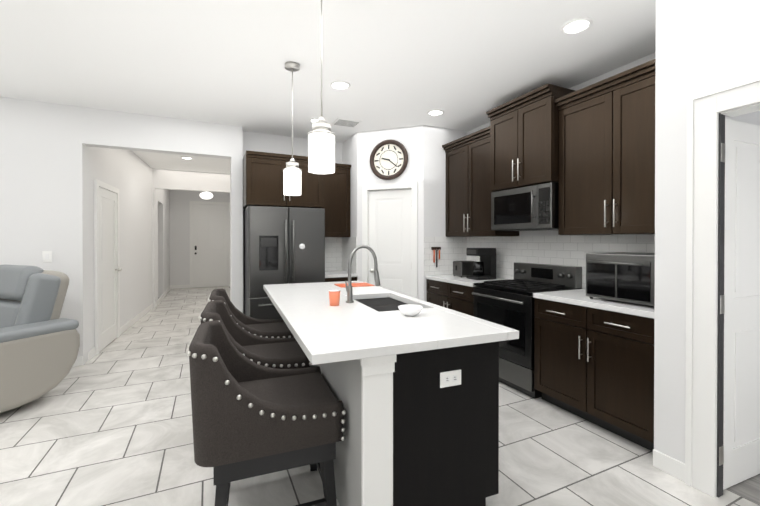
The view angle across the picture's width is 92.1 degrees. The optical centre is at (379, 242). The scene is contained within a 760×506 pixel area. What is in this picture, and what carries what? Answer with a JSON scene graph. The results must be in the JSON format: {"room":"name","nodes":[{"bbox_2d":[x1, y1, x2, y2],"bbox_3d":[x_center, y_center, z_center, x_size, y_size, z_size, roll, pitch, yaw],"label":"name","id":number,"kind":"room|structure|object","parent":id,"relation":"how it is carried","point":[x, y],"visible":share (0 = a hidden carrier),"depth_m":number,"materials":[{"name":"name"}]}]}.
{"room":"kitchen","nodes":[
{"label":"kitchen","id":0,"kind":"room"},
{"bbox_2d":[86,146,152,351],"bbox_3d":[-4.044,-0.083,5.807,0.120,2.840,3.580,0,0,-22],"label":"wall","id":1,"kind":"structure","parent":0,"point":[127,174],"depth_m":5.74,"materials":[{"name":"white paint"}]},
{"bbox_2d":[94,179,121,354],"bbox_3d":[-3.535,0.290,4.817,0.095,2.105,0.908,0,0,-22],"label":"hall door","id":2,"kind":"structure","parent":1,"relation":"in","point":[107,269],"depth_m":4.74,"materials":[{"name":"white wood"}]},
{"bbox_2d":[87,303,153,360],"bbox_3d":[-3.976,1.287,5.825,0.013,0.100,3.550,0,0,-22],"label":"baseboard","id":3,"kind":"structure","parent":1,"relation":"attached to","point":[123,328],"depth_m":5.78,"materials":[{"name":"white wood"}]},
{"bbox_2d":[0,97,242,364],"bbox_3d":[-4.866,-0.069,3.389,6.745,2.840,0.200,0,0,-25],"label":"wall","id":4,"kind":"structure","parent":0,"point":[43,202],"depth_m":3.98,"materials":[{"name":"white paint"}]},
{"bbox_2d":[42,251,51,261],"bbox_3d":[-3.538,0.148,3.897,0.080,0.120,0.010,0,0,-25],"label":"switch plate","id":5,"kind":"object","parent":4,"relation":"attached to","point":[46,256],"visible":1,"depth_m":3.89,"materials":[{"name":"white plastic"}]},
{"bbox_2d":[73,356,82,366],"bbox_3d":[-5.479,1.304,2.992,4.890,0.100,0.013,0,0,-25],"label":"baseboard","id":6,"kind":"structure","parent":4,"relation":"attached to","point":[79,361],"depth_m":4.01,"materials":[{"name":"white wood"}]},
{"bbox_2d":[152,169,155,307],"bbox_3d":[-5.358,-0.101,8.957,0.120,2.840,3.300,0,0,-25],"label":"wall","id":7,"kind":"structure","parent":0,"point":[153,170],"depth_m":7.49,"materials":[{"name":"white paint"}]},
{"bbox_2d":[156,285,170,306],"bbox_3d":[-5.302,1.269,9.002,0.014,0.100,3.080,0,0,-25],"label":"baseboard","id":8,"kind":"structure","parent":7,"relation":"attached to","point":[162,296],"depth_m":8.63,"materials":[{"name":"white wood"}]},
{"bbox_2d":[171,285,189,288],"bbox_3d":[-5.673,1.260,10.521,0.550,0.100,0.014,0,0,-25],"label":"baseboard","id":9,"kind":"structure","parent":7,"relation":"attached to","point":[172,286],"depth_m":10.48,"materials":[{"name":"white"}]},
{"bbox_2d":[156,169,229,300],"bbox_3d":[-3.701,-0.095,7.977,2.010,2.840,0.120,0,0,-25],"label":"wall","id":10,"kind":"structure","parent":0,"point":[175,193],"depth_m":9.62,"materials":[{"name":"white paint"}]},
{"bbox_2d":[190,201,229,287],"bbox_3d":[-4.988,0.049,10.784,1.088,2.520,0.103,0,0,-25],"label":"front door","id":11,"kind":"structure","parent":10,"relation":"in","point":[209,245],"depth_m":10.81,"materials":[{"name":"white wood"}]},
{"bbox_2d":[230,131,341,313],"bbox_3d":[-1.296,-0.079,5.239,1.560,2.840,0.120,0,0,-25],"label":"wall","id":12,"kind":"structure","parent":0,"point":[263,142],"depth_m":5.07,"materials":[{"name":"white paint"}]},
{"bbox_2d":[243,150,350,236],"bbox_3d":[-1.073,0.122,4.924,1.416,2.440,0.635,0,0,-25],"label":"upper cabinet","id":13,"kind":"object","parent":12,"relation":"attached to","point":[263,181],"visible":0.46,"depth_m":4.67,"materials":[{"name":"brown wood"}]},
{"bbox_2d":[325,237,341,270],"bbox_3d":[-0.773,0.167,5.413,0.465,0.494,0.010,0,0,-25],"label":"tile backsplash","id":14,"kind":"structure","parent":12,"relation":"attached to","point":[333,253],"depth_m":5.45,"materials":[{"name":"white tile"}]},
{"bbox_2d":[0,0,655,173],"bbox_3d":[-2.664,-1.540,3.695,11.000,0.100,15.500,0,0,-25],"label":"ceiling","id":15,"kind":"structure","parent":0,"point":[465,65],"depth_m":2.92,"materials":[{"name":"white paint"}]},
{"bbox_2d":[181,156,192,159],"bbox_3d":[-3.421,-1.503,6.488,0.194,0.021,0.194,0,0,-25],"label":"recessed light","id":16,"kind":"object","parent":15,"relation":"in","point":[185,157],"visible":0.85,"depth_m":6.48,"materials":[{"name":"white plastic"}]},
{"bbox_2d":[200,192,212,198],"bbox_3d":[-4.507,-1.326,9.514,0.320,0.395,0.320,0,0,-25],"label":"ceiling light","id":17,"kind":"object","parent":15,"relation":"hanging from","point":[206,195],"visible":0.77,"depth_m":9.41,"materials":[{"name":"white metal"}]},
{"bbox_2d":[283,61,301,195],"bbox_3d":[-0.734,-0.944,3.068,0.156,1.084,0.156,0,0,-25],"label":"pendant light","id":18,"kind":"object","parent":15,"relation":"hanging from","point":[292,171],"visible":1,"depth_m":3.02,"materials":[{"name":"white glass"}]},
{"bbox_2d":[309,118,318,122],"bbox_3d":[-0.765,-1.491,4.475,0.194,0.021,0.194,0,0,-25],"label":"recessed light","id":19,"kind":"object","parent":15,"relation":"in","point":[311,120],"visible":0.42,"depth_m":4.45,"materials":[{"name":"white plastic"}]},
{"bbox_2d":[307,0,335,173],"bbox_3d":[-0.326,-0.938,2.045,0.156,1.084,0.156,0,0,-25],"label":"pendant light","id":20,"kind":"object","parent":15,"relation":"hanging from","point":[321,147],"visible":1,"depth_m":2.00,"materials":[{"name":"white glass"}]},
{"bbox_2d":[330,80,349,89],"bbox_3d":[-0.375,-1.485,3.454,0.194,0.021,0.194,0,0,-25],"label":"recessed light","id":21,"kind":"object","parent":15,"relation":"in","point":[340,85],"visible":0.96,"depth_m":3.46,"materials":[{"name":"white plastic"}]},
{"bbox_2d":[332,118,360,127],"bbox_3d":[-0.416,-1.488,4.556,0.300,0.014,0.250,0,0,-25],"label":"ceiling vent","id":22,"kind":"object","parent":15,"relation":"in","point":[346,122],"visible":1,"depth_m":4.52,"materials":[{"name":"white metal"}]},
{"bbox_2d":[427,109,443,115],"bbox_3d":[0.637,-1.489,4.194,0.194,0.021,0.194,0,0,-25],"label":"recessed light","id":23,"kind":"object","parent":15,"relation":"in","point":[436,112],"visible":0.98,"depth_m":4.18,"materials":[{"name":"white plastic"}]},
{"bbox_2d":[561,17,592,34],"bbox_3d":[1.341,-1.480,2.503,0.194,0.021,0.194,0,0,-25],"label":"recessed light","id":24,"kind":"object","parent":15,"relation":"in","point":[576,25],"visible":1,"depth_m":2.49,"materials":[{"name":"white plastic"}]},
{"bbox_2d":[342,133,356,236],"bbox_3d":[-0.408,-0.080,5.324,0.120,2.840,0.720,0,0,-25],"label":"wall","id":25,"kind":"structure","parent":0,"point":[349,151],"depth_m":5.13,"materials":[{"name":"white paint"}]},
{"bbox_2d":[342,237,356,272],"bbox_3d":[-0.440,0.168,5.238,0.010,0.494,0.588,0,0,-25],"label":"tile backsplash","id":26,"kind":"structure","parent":25,"relation":"attached to","point":[349,244],"depth_m":5.25,"materials":[{"name":"white tile"}]},
{"bbox_2d":[0,286,758,505],"bbox_3d":[-3.298,1.381,3.415,9.600,0.060,15.500,0,0,-25],"label":"floor","id":27,"kind":"structure","parent":0,"point":[110,424],"depth_m":2.38,"materials":[{"name":"white tile"}]},
{"bbox_2d":[0,264,79,412],"bbox_3d":[-3.376,0.778,3.073,1.184,1.150,1.020,0,0,23],"label":"sofa","id":28,"kind":"object","parent":27,"relation":"on","point":[39,342],"visible":1,"depth_m":3.09,"materials":[{"name":"grey leather"}]},
{"bbox_2d":[208,288,293,337],"bbox_3d":[-1.129,0.886,3.225,0.683,0.937,0.595,0,0,-22],"label":"stool","id":29,"kind":"object","parent":27,"relation":"on","point":[273,328],"visible":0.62,"depth_m":3.27,"materials":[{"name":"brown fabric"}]},
{"bbox_2d":[198,300,311,368],"bbox_3d":[-0.864,0.890,2.554,0.683,0.937,0.595,0,0,-20],"label":"stool","id":30,"kind":"object","parent":27,"relation":"on","point":[282,353],"visible":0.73,"depth_m":2.58,"materials":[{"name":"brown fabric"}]},
{"bbox_2d":[186,320,345,505],"bbox_3d":[-0.582,0.894,1.869,0.683,0.937,0.595,0,0,-21],"label":"stool","id":31,"kind":"object","parent":27,"relation":"on","point":[250,418],"visible":1,"depth_m":1.63,"materials":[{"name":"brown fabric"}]},
{"bbox_2d":[244,206,324,319],"bbox_3d":[-1.244,0.454,4.742,0.910,1.780,0.791,0,0,-25],"label":"fridge","id":32,"kind":"object","parent":27,"relation":"on","point":[284,245],"visible":0.65,"depth_m":4.40,"materials":[{"name":"grey metal"}]},
{"bbox_2d":[325,270,357,281],"bbox_3d":[-0.637,0.879,5.122,0.462,0.925,0.655,0,0,-25],"label":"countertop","id":33,"kind":"structure","parent":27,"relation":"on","point":[336,276],"depth_m":4.87,"materials":[{"name":"white stone"}]},
{"bbox_2d":[282,297,498,505],"bbox_3d":[-0.179,0.911,2.757,0.785,0.889,2.360,0,0,-22],"label":"kitchen island","id":34,"kind":"object","parent":27,"relation":"on","point":[417,395],"depth_m":1.71,"materials":[{"name":"black wood"}]},
{"bbox_2d":[263,282,438,364],"bbox_3d":[-0.455,0.446,2.643,0.560,0.041,2.420,0,0,-22],"label":"island countertop","id":35,"kind":"structure","parent":34,"relation":"on","point":[351,330],"depth_m":1.84,"materials":[{"name":"white stone"}]},
{"bbox_2d":[328,289,340,305],"bbox_3d":[-0.310,0.373,2.496,0.084,0.105,0.084,0,0,-22],"label":"cup","id":36,"kind":"object","parent":35,"relation":"on","point":[334,297],"visible":1,"depth_m":2.47,"materials":[{"name":"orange plastic"}]},
{"bbox_2d":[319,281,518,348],"bbox_3d":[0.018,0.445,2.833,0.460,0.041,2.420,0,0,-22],"label":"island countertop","id":37,"kind":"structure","parent":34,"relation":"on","point":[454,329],"depth_m":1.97,"materials":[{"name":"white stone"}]},
{"bbox_2d":[334,283,374,286],"bbox_3d":[-0.256,0.416,3.623,0.340,0.006,0.250,0,0,-22],"label":"mat","id":38,"kind":"object","parent":37,"relation":"on","point":[355,284],"visible":0.92,"depth_m":3.63,"materials":[{"name":"fabric"}]},
{"bbox_2d":[398,304,422,315],"bbox_3d":[0.179,0.402,2.165,0.150,0.050,0.148,0,0,-22],"label":"bowl","id":39,"kind":"object","parent":37,"relation":"on","point":[410,310],"visible":1,"depth_m":2.13,"materials":[{"name":"white ceramic"}]},
{"bbox_2d":[426,278,475,315],"bbox_3d":[1.076,0.903,4.395,0.637,0.885,0.926,0,0,-25],"label":"base cabinet","id":40,"kind":"object","parent":27,"relation":"on","point":[444,294],"depth_m":4.19,"materials":[{"name":"brown wood"}]},
{"bbox_2d":[426,274,513,285],"bbox_3d":[1.069,0.440,4.390,0.651,0.039,0.923,0,0,-25],"label":"countertop","id":41,"kind":"structure","parent":40,"relation":"on","point":[458,280],"depth_m":4.21,"materials":[{"name":"white stone"}]},
{"bbox_2d":[453,260,473,276],"bbox_3d":[1.062,0.322,4.558,0.290,0.192,0.180,0,0,-25],"label":"toaster","id":42,"kind":"object","parent":41,"relation":"on","point":[462,268],"visible":0.65,"depth_m":4.47,"materials":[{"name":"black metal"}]},
{"bbox_2d":[466,248,495,279],"bbox_3d":[1.178,0.239,4.269,0.284,0.360,0.200,0,0,-25],"label":"coffee maker","id":43,"kind":"object","parent":41,"relation":"on","point":[484,267],"visible":1,"depth_m":4.21,"materials":[{"name":"black plastic"}]},
{"bbox_2d":[472,262,581,398],"bbox_3d":[1.399,0.785,3.603,0.702,1.130,0.766,0,0,-25],"label":"range","id":44,"kind":"object","parent":27,"relation":"on","point":[508,303],"visible":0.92,"depth_m":3.39,"materials":[{"name":"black metal"}]},
{"bbox_2d":[533,294,653,451],"bbox_3d":[1.808,0.912,2.834,0.637,0.885,0.962,0,0,-25],"label":"base cabinet","id":45,"kind":"object","parent":27,"relation":"on","point":[594,360],"depth_m":2.62,"materials":[{"name":"brown wood"}]},
{"bbox_2d":[534,290,654,317],"bbox_3d":[1.802,0.449,2.827,0.651,0.039,0.958,0,0,-25],"label":"countertop","id":46,"kind":"structure","parent":45,"relation":"on","point":[571,297],"depth_m":2.68,"materials":[{"name":"white stone"}]},
{"bbox_2d":[586,252,654,305],"bbox_3d":[1.865,0.254,2.647,0.458,0.350,0.560,0,0,-25],"label":"toaster oven","id":47,"kind":"object","parent":46,"relation":"on","point":[629,277],"visible":0.58,"depth_m":2.57,"materials":[{"name":"silver metal"}]},
{"bbox_2d":[357,125,423,300],"bbox_3d":[0.143,-0.077,4.873,0.919,2.840,0.120,0,0,20],"label":"wall","id":48,"kind":"structure","parent":0,"point":[410,139],"depth_m":4.75,"materials":[{"name":"white paint"}]},
{"bbox_2d":[370,139,407,179],"bbox_3d":[0.113,-1.082,4.782,0.530,0.530,0.060,0,0,20],"label":"wall clock","id":49,"kind":"object","parent":48,"relation":"attached to","point":[389,159],"visible":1,"depth_m":4.78,"materials":[{"name":"black plastic"}]},
{"bbox_2d":[362,181,417,297],"bbox_3d":[0.140,0.280,4.866,0.760,2.125,0.138,0,0,20],"label":"door frame","id":50,"kind":"structure","parent":48,"relation":"attached to","point":[367,188],"depth_m":4.75,"materials":[{"name":"white wood"}]},
{"bbox_2d":[369,189,410,296],"bbox_3d":[0.124,0.317,4.822,0.598,2.028,0.123,0,0,20],"label":"pantry door","id":51,"kind":"structure","parent":48,"relation":"in","point":[390,228],"depth_m":4.84,"materials":[{"name":"white wood"}]},
{"bbox_2d":[424,125,466,301],"bbox_3d":[0.905,-0.077,4.891,0.830,2.840,0.120,0,0,-25],"label":"wall","id":52,"kind":"structure","parent":0,"point":[436,139],"depth_m":4.73,"materials":[{"name":"white paint"}]},
{"bbox_2d":[431,247,440,266],"bbox_3d":[0.726,0.184,4.720,0.140,0.260,0.038,0,0,-25],"label":"key rack","id":53,"kind":"object","parent":52,"relation":"attached to","point":[436,248],"visible":0.98,"depth_m":4.71,"materials":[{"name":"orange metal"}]},
{"bbox_2d":[424,237,465,275],"bbox_3d":[0.859,0.170,4.797,0.666,0.494,0.010,0,0,-25],"label":"tile backsplash","id":54,"kind":"structure","parent":52,"relation":"attached to","point":[452,249],"depth_m":4.78,"materials":[{"name":"white tile"}]},
{"bbox_2d":[467,52,655,235],"bbox_3d":[1.754,-0.072,3.880,0.150,2.840,2.930,0,0,-25],"label":"wall","id":55,"kind":"structure","parent":0,"point":[645,59],"depth_m":3.36,"materials":[{"name":"white paint"}]},
{"bbox_2d":[445,131,518,236],"bbox_3d":[1.208,-0.640,4.447,0.347,1.131,0.927,0,0,-25],"label":"upper cabinet","id":56,"kind":"object","parent":55,"relation":"attached to","point":[468,206],"depth_m":4.35,"materials":[{"name":"brown wood"}]},
{"bbox_2d":[486,87,577,194],"bbox_3d":[1.534,-0.938,3.656,0.427,0.786,0.776,0,0,-25],"label":"upper cabinet","id":57,"kind":"object","parent":55,"relation":"attached to","point":[522,145],"depth_m":3.49,"materials":[{"name":"brown wood"}]},
{"bbox_2d":[491,182,558,230],"bbox_3d":[1.519,-0.332,3.653,0.460,0.412,0.764,0,0,-25],"label":"microwave","id":58,"kind":"object","parent":57,"relation":"attached to","point":[532,208],"visible":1,"depth_m":3.48,"materials":[{"name":"silver metal"}]},
{"bbox_2d":[558,67,655,234],"bbox_3d":[1.939,-0.631,2.886,0.347,1.131,0.961,0,0,-25],"label":"upper cabinet","id":59,"kind":"object","parent":55,"relation":"attached to","point":[590,149],"depth_m":2.83,"materials":[{"name":"brown wood"}]},
{"bbox_2d":[654,0,759,496],"bbox_3d":[2.697,-0.050,0.184,0.120,2.840,4.575,0,0,-25],"label":"wall","id":60,"kind":"structure","parent":0,"point":[703,45],"depth_m":2.10,"materials":[{"name":"white paint"}]},
{"bbox_2d":[685,74,759,497],"bbox_3d":[2.014,0.272,1.608,0.150,2.180,1.070,0,0,-25],"label":"trim","id":61,"kind":"structure","parent":60,"relation":"attached to","point":[705,237],"depth_m":1.98,"materials":[{"name":"white wood"}]},
{"bbox_2d":[723,118,759,489],"bbox_3d":[2.227,0.335,2.115,0.802,2.023,0.133,0,0,-22],"label":"door","id":62,"kind":"structure","parent":60,"relation":"in","point":[741,433],"depth_m":2.06,"materials":[{"name":"white wood"}]},
{"bbox_2d":[726,474,759,505],"bbox_3d":[3.695,1.375,0.596,2.030,0.024,4.259,0,0,-25],"label":"floor","id":63,"kind":"structure","parent":0,"point":[748,489],"depth_m":2.01,"materials":[{"name":"grey wood"}]}
]}

